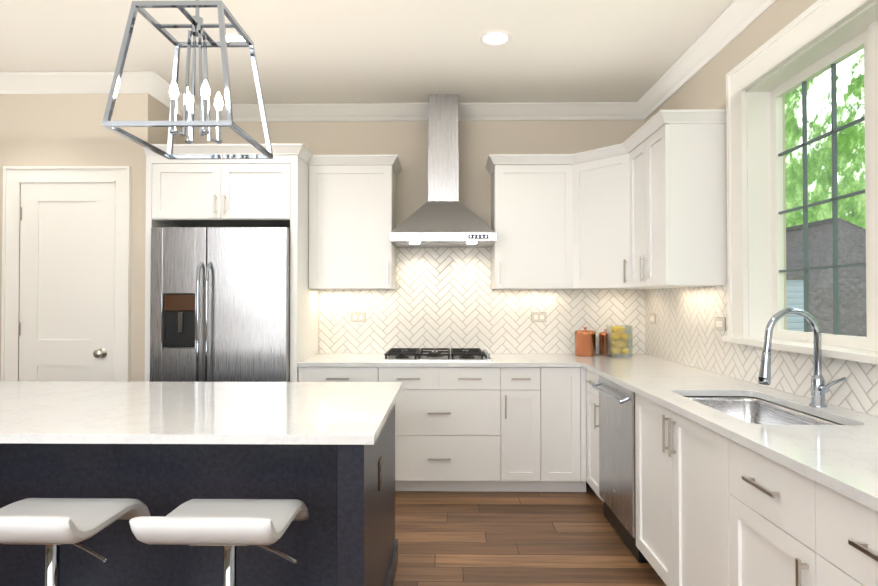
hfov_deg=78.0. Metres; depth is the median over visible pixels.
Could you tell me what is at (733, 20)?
crown molding
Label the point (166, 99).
crown molding
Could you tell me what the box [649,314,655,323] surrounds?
outlet
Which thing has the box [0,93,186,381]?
wall
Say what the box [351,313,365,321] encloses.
electrical outlet
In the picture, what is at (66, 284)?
door leaf
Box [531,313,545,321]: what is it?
electrical outlet
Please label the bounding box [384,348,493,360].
cooktop
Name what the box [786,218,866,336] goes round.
house
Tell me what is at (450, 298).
backsplash
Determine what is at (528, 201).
upper cabinet
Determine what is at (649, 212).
upper cabinet
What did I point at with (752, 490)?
base cabinet
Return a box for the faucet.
[758,308,846,406]
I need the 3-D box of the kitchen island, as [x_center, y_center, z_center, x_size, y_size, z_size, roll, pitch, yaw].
[-1.491,0.931,2.282,2.544,0.884,1.095,0,-1,1]
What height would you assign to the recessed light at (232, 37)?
0.007 m
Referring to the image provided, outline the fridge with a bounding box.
[150,227,289,381]
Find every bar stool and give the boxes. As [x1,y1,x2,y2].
[0,498,150,585]
[129,499,308,585]
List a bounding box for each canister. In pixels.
[574,327,595,356]
[599,329,611,354]
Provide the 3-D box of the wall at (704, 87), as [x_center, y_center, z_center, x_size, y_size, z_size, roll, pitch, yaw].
[1.699,-0.095,0.895,0.200,2.900,7.150,0,-1,1]
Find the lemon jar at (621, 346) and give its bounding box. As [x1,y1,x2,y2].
[606,325,632,356]
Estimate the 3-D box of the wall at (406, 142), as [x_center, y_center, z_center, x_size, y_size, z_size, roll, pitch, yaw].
[-0.112,-0.050,4.419,4.116,2.900,0.150,0,-1,1]
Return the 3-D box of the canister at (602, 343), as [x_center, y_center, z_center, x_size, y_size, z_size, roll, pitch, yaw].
[1.308,0.382,4.255,0.098,0.201,0.098,0,-1,1]
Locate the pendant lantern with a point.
(188, 124)
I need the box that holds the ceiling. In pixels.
[0,0,734,103]
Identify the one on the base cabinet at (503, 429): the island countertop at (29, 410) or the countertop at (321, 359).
the countertop at (321, 359)
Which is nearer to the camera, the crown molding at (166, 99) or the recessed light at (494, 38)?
the recessed light at (494, 38)
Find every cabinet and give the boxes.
[143,143,318,381]
[299,367,378,381]
[308,155,401,289]
[379,367,510,491]
[489,154,564,288]
[511,367,550,491]
[551,367,586,491]
[565,142,624,288]
[586,369,705,501]
[625,125,648,288]
[635,437,713,585]
[649,109,726,288]
[714,432,789,585]
[790,469,877,585]
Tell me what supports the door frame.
attached to the wall at (53, 130)
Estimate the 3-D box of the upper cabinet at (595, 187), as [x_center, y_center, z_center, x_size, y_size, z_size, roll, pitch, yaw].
[1.286,-0.524,3.977,0.705,0.982,0.705,0,-1,1]
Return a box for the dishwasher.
[592,375,647,562]
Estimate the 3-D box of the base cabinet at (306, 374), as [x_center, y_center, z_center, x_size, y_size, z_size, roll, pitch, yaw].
[-0.691,0.952,4.033,0.554,0.882,0.608,0,-1,1]
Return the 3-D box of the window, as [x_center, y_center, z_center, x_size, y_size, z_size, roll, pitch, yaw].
[1.670,-0.485,2.115,0.222,1.482,1.800,0,-1,1]
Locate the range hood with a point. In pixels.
(443, 216)
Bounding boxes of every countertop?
[0,381,401,444]
[297,353,580,366]
[569,354,877,511]
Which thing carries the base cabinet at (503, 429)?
on the floor
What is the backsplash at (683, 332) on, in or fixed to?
attached to the wall at (704, 87)
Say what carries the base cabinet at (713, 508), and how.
on the floor
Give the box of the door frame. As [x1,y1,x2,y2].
[1,166,131,381]
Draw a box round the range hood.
[390,94,496,247]
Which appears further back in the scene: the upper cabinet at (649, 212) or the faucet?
the upper cabinet at (649, 212)
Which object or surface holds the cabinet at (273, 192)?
on the floor
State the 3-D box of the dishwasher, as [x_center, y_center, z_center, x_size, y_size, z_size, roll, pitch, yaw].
[1.267,0.936,3.053,0.663,0.869,0.610,0,-1,1]
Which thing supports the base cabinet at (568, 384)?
on the floor
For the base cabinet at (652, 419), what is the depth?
2.67 m
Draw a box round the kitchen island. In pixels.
[0,397,397,585]
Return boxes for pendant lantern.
[102,0,272,158]
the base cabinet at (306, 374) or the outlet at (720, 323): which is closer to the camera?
the outlet at (720, 323)
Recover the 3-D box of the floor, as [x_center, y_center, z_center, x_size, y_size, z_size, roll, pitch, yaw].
[-1.869,1.385,0.899,7.736,0.060,7.500,0,-1,1]
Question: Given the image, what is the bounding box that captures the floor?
[393,481,666,585]
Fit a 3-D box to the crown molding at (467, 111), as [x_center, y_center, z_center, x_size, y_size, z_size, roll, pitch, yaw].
[-0.246,-1.443,4.318,3.550,0.118,0.092,0,-1,1]
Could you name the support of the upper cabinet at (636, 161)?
attached to the wall at (704, 87)
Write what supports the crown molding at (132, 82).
attached to the wall at (53, 130)
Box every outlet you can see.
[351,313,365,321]
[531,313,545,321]
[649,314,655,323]
[714,317,725,330]
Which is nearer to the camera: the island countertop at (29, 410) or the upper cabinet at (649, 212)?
the island countertop at (29, 410)
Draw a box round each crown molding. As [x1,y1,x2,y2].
[0,71,163,95]
[152,80,195,119]
[194,102,635,121]
[636,0,776,119]
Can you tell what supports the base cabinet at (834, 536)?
on the floor
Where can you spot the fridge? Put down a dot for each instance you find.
(219, 304)
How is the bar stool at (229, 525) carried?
on the floor
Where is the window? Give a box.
[722,0,877,364]
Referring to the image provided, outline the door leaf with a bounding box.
[19,183,113,381]
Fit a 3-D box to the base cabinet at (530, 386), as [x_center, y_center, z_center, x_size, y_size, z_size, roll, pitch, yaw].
[0.594,0.952,4.016,0.336,0.882,0.608,0,-1,1]
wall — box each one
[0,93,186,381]
[192,120,644,226]
[645,0,872,329]
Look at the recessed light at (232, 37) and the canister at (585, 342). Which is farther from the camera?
the canister at (585, 342)
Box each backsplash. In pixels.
[319,248,642,353]
[643,283,877,416]
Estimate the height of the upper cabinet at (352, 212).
0.982 m
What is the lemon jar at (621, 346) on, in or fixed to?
on the countertop at (833, 447)
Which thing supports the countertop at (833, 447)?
on the base cabinet at (652, 419)
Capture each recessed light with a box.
[219,32,245,47]
[479,30,510,45]
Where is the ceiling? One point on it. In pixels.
(363, 51)
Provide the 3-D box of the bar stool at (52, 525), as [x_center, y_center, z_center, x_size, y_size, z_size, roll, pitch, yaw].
[-1.165,0.986,1.654,0.441,0.758,0.422,0,-1,1]

